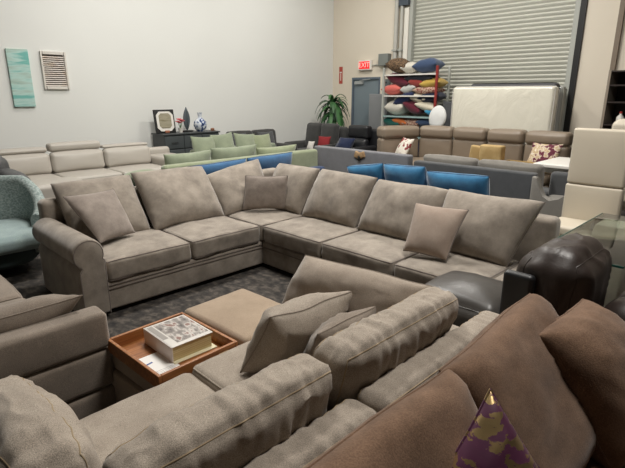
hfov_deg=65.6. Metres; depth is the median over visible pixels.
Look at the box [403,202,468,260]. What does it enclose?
cushion
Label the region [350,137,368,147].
cushion
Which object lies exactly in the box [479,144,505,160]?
cushion
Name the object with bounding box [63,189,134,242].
cushion
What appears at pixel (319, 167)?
sofa
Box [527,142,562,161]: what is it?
cushion
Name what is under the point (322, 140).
cushion
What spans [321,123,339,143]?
cushion
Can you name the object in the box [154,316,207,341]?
photo
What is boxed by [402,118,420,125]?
pillow
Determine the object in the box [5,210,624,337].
floor
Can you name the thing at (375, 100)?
tall cabinet
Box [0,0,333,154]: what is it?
wall
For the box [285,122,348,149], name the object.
loveseat
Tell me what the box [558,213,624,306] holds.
glass table
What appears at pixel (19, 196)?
swivel chair
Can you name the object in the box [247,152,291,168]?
cushion
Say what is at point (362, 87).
door
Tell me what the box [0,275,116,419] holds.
sofa
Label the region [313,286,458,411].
cushion
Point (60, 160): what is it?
cushion
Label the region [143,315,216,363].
book
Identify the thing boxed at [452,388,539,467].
cushion
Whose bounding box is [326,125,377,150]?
recliner
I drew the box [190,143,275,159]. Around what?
sofa
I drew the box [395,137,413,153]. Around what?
cushion
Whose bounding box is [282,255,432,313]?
cushion
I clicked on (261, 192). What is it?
cushion
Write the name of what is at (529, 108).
mattress
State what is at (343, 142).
pillow
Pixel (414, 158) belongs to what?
seat cushion
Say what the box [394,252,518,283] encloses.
seat cushion
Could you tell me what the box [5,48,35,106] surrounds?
canvas
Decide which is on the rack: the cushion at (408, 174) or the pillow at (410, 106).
the pillow at (410, 106)
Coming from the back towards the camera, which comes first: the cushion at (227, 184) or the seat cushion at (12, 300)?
the cushion at (227, 184)
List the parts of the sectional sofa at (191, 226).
rolled arm, frame, panel, frame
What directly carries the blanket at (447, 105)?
on the floor
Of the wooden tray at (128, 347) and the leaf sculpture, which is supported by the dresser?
the leaf sculpture
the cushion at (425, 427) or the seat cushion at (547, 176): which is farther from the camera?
the seat cushion at (547, 176)
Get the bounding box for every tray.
[107,312,237,386]
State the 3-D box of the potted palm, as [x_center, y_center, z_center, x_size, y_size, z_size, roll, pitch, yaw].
[0.527,-2.765,12.728,0.850,1.753,0.927,-16,22,-43]
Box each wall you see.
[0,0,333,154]
[333,0,624,147]
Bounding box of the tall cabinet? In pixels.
[368,94,393,128]
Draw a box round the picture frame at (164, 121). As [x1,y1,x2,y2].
[152,109,175,133]
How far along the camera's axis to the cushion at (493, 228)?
3.78 m
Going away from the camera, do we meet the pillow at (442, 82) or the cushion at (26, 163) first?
the cushion at (26, 163)
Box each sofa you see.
[0,140,175,197]
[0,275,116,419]
[0,286,499,467]
[32,159,560,312]
[134,149,317,185]
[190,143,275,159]
[226,129,296,149]
[304,293,624,467]
[311,166,324,170]
[314,145,412,172]
[414,154,548,198]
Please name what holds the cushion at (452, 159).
on the sofa at (509, 179)
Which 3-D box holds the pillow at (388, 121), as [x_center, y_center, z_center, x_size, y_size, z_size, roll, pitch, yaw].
[1.974,-2.667,11.553,0.419,0.337,0.454,-15,22,-43]
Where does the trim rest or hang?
attached to the wall at (362, 29)
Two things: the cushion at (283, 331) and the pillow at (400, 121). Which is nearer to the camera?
the cushion at (283, 331)
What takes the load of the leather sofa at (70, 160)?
on the floor
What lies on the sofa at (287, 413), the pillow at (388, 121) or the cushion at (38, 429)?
the cushion at (38, 429)
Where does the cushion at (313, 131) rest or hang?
on the loveseat at (314, 130)
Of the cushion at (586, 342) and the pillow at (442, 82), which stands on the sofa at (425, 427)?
the cushion at (586, 342)
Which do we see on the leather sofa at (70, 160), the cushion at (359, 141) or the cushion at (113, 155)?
the cushion at (113, 155)
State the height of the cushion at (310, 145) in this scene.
0.201 m
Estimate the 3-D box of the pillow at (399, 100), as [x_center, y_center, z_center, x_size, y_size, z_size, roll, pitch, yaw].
[2.198,-3.125,11.192,0.424,0.352,0.542,-15,22,-43]
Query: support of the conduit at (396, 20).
attached to the wall at (362, 29)
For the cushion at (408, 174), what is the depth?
5.86 m
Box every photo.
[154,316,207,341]
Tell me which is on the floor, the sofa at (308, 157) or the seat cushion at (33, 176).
the sofa at (308, 157)
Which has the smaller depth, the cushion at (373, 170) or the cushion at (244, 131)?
the cushion at (373, 170)
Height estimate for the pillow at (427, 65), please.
0.319 m
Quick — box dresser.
[151,130,219,153]
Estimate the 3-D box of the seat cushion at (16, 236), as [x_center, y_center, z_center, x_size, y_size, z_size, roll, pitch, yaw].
[-3.161,0.036,4.816,0.800,0.200,0.900,-16,22,-43]
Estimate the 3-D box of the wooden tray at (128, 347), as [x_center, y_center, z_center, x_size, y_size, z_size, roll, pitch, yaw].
[-0.763,0.612,2.641,0.545,0.075,0.474,15,22,41]
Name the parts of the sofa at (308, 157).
frame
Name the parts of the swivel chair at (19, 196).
seat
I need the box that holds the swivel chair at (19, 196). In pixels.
[0,175,44,277]
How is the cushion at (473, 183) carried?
on the sofa
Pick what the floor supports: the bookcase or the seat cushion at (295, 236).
the bookcase
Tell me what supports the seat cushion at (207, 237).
on the sectional sofa at (191, 226)
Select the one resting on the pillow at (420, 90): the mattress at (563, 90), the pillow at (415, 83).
the pillow at (415, 83)
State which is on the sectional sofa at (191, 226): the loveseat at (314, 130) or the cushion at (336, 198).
the cushion at (336, 198)
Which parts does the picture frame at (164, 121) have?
glass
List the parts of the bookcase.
shelf, panel, shelf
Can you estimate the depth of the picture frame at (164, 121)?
9.82 m
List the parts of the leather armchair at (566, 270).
panel, backrest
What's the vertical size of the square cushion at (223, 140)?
0.543 m
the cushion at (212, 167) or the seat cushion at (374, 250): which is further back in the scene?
the cushion at (212, 167)
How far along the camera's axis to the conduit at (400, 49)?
11.58 m
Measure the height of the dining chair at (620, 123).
1.490 m
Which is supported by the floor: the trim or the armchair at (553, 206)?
the armchair at (553, 206)
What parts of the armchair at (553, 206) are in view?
backrest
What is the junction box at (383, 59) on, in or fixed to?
attached to the wall at (362, 29)
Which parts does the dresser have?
drawer, drawer, drawer, drawer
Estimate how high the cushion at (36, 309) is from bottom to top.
0.274 m
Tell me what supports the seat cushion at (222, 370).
on the sofa at (287, 413)
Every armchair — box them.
[426,233,611,326]
[529,171,568,216]
[604,291,624,320]
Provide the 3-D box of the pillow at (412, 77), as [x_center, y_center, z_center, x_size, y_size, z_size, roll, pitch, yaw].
[2.449,-3.472,10.824,0.405,0.223,0.721,-16,22,-43]
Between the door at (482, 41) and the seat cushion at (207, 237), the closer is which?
the seat cushion at (207, 237)
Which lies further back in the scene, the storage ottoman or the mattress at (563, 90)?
the mattress at (563, 90)
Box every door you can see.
[351,77,380,125]
[399,0,587,135]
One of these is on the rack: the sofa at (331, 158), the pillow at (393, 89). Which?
the pillow at (393, 89)
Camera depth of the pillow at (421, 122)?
10.83 m
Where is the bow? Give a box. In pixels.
[354,151,364,159]
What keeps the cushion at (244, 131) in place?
on the sofa at (254, 132)
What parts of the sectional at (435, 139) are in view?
backrest, backrest, backrest, backrest, backrest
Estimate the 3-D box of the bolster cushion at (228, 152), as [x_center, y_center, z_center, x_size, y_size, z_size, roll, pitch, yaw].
[-1.323,-1.230,8.085,0.925,0.481,0.246,-14,21,-39]
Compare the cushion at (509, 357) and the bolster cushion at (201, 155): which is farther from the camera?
the bolster cushion at (201, 155)
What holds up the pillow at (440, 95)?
on the pillow at (424, 106)
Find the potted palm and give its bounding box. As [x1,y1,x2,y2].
[315,94,349,126]
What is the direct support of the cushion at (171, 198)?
on the sectional sofa at (191, 226)
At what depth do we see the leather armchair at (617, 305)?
2.50 m
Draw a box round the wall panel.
[39,51,69,88]
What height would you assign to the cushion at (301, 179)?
0.526 m
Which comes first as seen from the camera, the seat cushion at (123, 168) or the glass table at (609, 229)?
the glass table at (609, 229)
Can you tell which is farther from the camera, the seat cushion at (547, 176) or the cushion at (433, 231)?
the seat cushion at (547, 176)
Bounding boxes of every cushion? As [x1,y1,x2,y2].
[0,218,39,255]
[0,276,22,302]
[0,294,82,333]
[0,298,23,304]
[0,375,102,467]
[2,153,51,174]
[27,173,60,180]
[32,177,81,197]
[49,149,104,172]
[51,168,121,179]
[51,175,149,239]
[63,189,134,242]
[79,373,213,463]
[96,227,190,279]
[102,145,150,166]
[102,353,331,467]
[104,163,160,174]
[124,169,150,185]
[131,166,223,229]
[150,216,259,258]
[163,150,210,164]
[184,289,279,345]
[187,158,245,174]
[190,136,214,156]
[192,341,260,391]
[207,159,263,215]
[210,132,234,147]
[210,144,256,159]
[226,130,252,133]
[229,209,301,239]
[234,133,255,154]
[240,291,351,372]
[242,175,287,209]
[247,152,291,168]
[252,129,276,146]
[254,134,270,147]
[256,144,296,154]
[257,131,275,144]
[264,216,357,257]
[273,163,319,214]
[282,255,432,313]
[302,169,376,227]
[303,306,375,355]
[304,369,477,467]
[305,122,322,147]
[307,141,314,148]
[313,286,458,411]
[318,136,330,144]
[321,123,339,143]
[321,230,418,275]
[347,163,384,180]
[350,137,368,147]
[358,179,447,240]
[384,164,427,184]
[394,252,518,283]
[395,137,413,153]
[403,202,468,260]
[413,157,421,165]
[423,154,478,165]
[426,270,502,326]
[427,171,489,194]
[429,105,445,125]
[437,294,596,467]
[443,189,544,266]
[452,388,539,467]
[478,159,544,186]
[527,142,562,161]
[539,299,624,467]
[543,173,551,184]
[543,187,548,195]
[548,195,563,199]
[585,458,624,467]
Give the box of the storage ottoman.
[112,289,279,402]
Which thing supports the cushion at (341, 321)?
on the sofa at (287, 413)
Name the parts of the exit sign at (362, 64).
panel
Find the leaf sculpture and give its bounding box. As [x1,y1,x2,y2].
[183,107,192,131]
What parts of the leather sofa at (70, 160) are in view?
frame, arm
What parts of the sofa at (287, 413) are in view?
frame, frame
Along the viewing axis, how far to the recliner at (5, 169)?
6.17 m
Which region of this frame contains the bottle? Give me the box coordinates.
[616,111,623,119]
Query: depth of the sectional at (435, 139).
9.42 m
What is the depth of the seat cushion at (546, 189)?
6.85 m
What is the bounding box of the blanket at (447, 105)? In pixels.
[443,100,452,125]
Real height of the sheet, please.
0.002 m
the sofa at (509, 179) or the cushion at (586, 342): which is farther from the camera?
the sofa at (509, 179)
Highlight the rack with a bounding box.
[381,65,450,156]
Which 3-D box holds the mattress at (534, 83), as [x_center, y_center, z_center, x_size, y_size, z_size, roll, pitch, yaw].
[3.963,-2.097,9.826,0.265,1.841,1.731,-16,22,-43]
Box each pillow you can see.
[335,137,354,148]
[381,84,402,94]
[384,100,407,114]
[384,115,399,125]
[386,58,409,72]
[386,73,408,86]
[392,117,406,124]
[393,92,414,104]
[400,62,417,73]
[400,84,415,92]
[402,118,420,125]
[403,101,424,114]
[404,75,439,80]
[408,80,422,87]
[410,93,424,101]
[412,58,445,72]
[412,87,444,93]
[415,102,438,110]
[415,118,429,125]
[417,92,446,101]
[419,77,448,87]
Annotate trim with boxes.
[610,0,624,69]
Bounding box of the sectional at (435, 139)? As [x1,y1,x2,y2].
[377,125,573,187]
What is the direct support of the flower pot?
on the dresser
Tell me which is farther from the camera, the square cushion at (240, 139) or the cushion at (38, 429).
the square cushion at (240, 139)
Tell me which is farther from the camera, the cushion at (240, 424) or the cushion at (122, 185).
the cushion at (122, 185)
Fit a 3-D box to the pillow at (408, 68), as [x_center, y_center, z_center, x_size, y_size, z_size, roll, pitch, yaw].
[2.256,-3.748,10.947,0.407,0.266,0.414,-16,22,-43]
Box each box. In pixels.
[372,53,390,67]
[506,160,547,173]
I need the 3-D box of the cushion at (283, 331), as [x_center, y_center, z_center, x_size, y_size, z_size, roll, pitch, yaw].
[-0.072,0.467,2.395,0.612,0.326,0.313,-16,22,-43]
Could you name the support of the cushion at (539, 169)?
on the sofa at (509, 179)
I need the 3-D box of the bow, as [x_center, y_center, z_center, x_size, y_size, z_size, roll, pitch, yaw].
[0.824,-1.372,8.501,0.065,0.162,0.252,-16,22,-43]
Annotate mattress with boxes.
[450,86,559,143]
[471,82,560,130]
[555,85,566,130]
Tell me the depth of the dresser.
9.92 m
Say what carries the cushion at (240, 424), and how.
on the sofa at (287, 413)
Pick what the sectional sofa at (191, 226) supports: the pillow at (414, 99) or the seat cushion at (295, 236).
the seat cushion at (295, 236)
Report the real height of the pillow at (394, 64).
0.342 m
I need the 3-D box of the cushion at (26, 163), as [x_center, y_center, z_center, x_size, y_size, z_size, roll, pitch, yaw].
[-4.594,-1.081,7.642,0.872,0.352,0.254,-16,22,-43]
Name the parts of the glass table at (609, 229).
glass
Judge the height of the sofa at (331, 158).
0.801 m
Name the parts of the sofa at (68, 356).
arm panel, arm panel, arm panel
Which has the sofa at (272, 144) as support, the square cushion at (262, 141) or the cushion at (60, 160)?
the square cushion at (262, 141)
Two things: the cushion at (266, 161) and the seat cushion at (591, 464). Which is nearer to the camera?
the seat cushion at (591, 464)
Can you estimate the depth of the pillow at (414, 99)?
10.85 m
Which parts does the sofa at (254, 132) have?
arm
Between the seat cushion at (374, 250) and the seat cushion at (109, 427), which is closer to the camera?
the seat cushion at (109, 427)
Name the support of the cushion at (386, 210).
on the sectional sofa at (191, 226)
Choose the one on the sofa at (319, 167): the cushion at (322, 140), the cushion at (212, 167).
the cushion at (212, 167)
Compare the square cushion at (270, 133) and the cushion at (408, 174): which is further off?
the square cushion at (270, 133)
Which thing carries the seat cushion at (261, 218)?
on the sectional sofa at (191, 226)
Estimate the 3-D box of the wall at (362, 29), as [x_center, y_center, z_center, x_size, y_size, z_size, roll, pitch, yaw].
[8.963,-2.824,5.275,0.150,6.000,23.600,-16,22,-43]
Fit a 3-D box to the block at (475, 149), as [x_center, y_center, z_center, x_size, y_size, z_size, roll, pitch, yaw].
[2.972,-1.413,8.720,0.309,0.362,0.140,12,20,35]
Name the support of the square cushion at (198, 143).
on the sofa at (272, 144)
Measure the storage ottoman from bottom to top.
0.443 m
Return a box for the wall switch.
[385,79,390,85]
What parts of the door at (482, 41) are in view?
white post, guide rail, guide rail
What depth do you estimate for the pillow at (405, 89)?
10.93 m
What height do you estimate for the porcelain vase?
0.390 m
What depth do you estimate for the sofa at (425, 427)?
1.54 m
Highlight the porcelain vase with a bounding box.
[194,112,206,131]
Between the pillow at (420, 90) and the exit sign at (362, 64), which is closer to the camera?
the pillow at (420, 90)
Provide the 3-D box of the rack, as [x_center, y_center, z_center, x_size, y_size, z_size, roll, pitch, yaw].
[2.333,-2.635,11.236,0.540,2.330,1.450,-16,22,-43]
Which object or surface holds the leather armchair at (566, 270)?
on the floor
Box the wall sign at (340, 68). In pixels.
[339,67,342,83]
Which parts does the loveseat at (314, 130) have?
arm, frame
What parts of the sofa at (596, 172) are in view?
seat, backrest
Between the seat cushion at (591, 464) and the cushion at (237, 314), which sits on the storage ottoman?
the cushion at (237, 314)
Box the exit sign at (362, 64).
[358,60,372,70]
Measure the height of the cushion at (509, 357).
0.532 m
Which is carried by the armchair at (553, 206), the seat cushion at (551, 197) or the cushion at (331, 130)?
the seat cushion at (551, 197)
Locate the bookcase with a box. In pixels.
[600,70,624,128]
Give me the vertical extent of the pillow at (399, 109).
0.369 m
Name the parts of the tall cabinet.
door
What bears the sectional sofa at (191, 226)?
on the floor
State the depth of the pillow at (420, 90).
10.64 m
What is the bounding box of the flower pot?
[175,118,184,132]
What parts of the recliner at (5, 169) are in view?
backrest, arm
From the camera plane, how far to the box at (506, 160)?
8.26 m
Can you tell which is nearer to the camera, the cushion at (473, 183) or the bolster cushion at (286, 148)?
the cushion at (473, 183)
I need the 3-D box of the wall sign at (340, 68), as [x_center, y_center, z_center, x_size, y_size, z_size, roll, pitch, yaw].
[0.774,-4.333,13.244,0.011,0.440,0.120,-16,22,-43]
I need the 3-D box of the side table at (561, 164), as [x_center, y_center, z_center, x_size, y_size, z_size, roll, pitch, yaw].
[3.797,-0.689,7.271,1.040,0.790,0.660,-16,22,-43]
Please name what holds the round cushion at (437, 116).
on the crate
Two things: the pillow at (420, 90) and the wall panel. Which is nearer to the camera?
the wall panel
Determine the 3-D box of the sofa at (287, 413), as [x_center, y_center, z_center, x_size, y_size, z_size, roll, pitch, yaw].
[-0.184,0.764,2.073,2.265,0.881,1.107,-16,22,-43]
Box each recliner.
[0,155,30,179]
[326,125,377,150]
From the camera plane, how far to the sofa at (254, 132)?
11.39 m
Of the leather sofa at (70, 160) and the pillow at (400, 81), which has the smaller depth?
the leather sofa at (70, 160)
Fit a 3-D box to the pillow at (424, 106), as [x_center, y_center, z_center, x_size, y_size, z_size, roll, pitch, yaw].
[2.621,-2.841,10.831,0.572,0.254,0.400,15,22,42]
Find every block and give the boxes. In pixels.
[469,145,479,159]
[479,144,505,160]
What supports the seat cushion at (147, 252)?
on the sectional sofa at (191, 226)
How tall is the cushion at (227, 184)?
0.558 m
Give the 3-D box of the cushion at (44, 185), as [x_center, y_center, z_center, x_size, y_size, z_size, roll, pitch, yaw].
[-3.765,-0.644,7.119,0.760,0.310,0.550,-16,22,-43]
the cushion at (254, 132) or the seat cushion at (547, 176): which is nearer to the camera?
the seat cushion at (547, 176)
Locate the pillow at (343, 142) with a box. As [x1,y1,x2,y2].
[335,137,354,148]
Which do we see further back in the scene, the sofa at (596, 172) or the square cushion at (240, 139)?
the square cushion at (240, 139)
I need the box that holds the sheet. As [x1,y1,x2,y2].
[139,352,179,373]
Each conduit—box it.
[391,0,398,83]
[397,5,403,57]
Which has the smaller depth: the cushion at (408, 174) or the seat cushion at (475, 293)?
the seat cushion at (475, 293)
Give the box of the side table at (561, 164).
[533,157,569,172]
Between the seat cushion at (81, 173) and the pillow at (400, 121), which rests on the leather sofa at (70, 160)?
the seat cushion at (81, 173)
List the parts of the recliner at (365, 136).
frame, arm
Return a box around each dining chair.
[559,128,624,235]
[612,119,624,210]

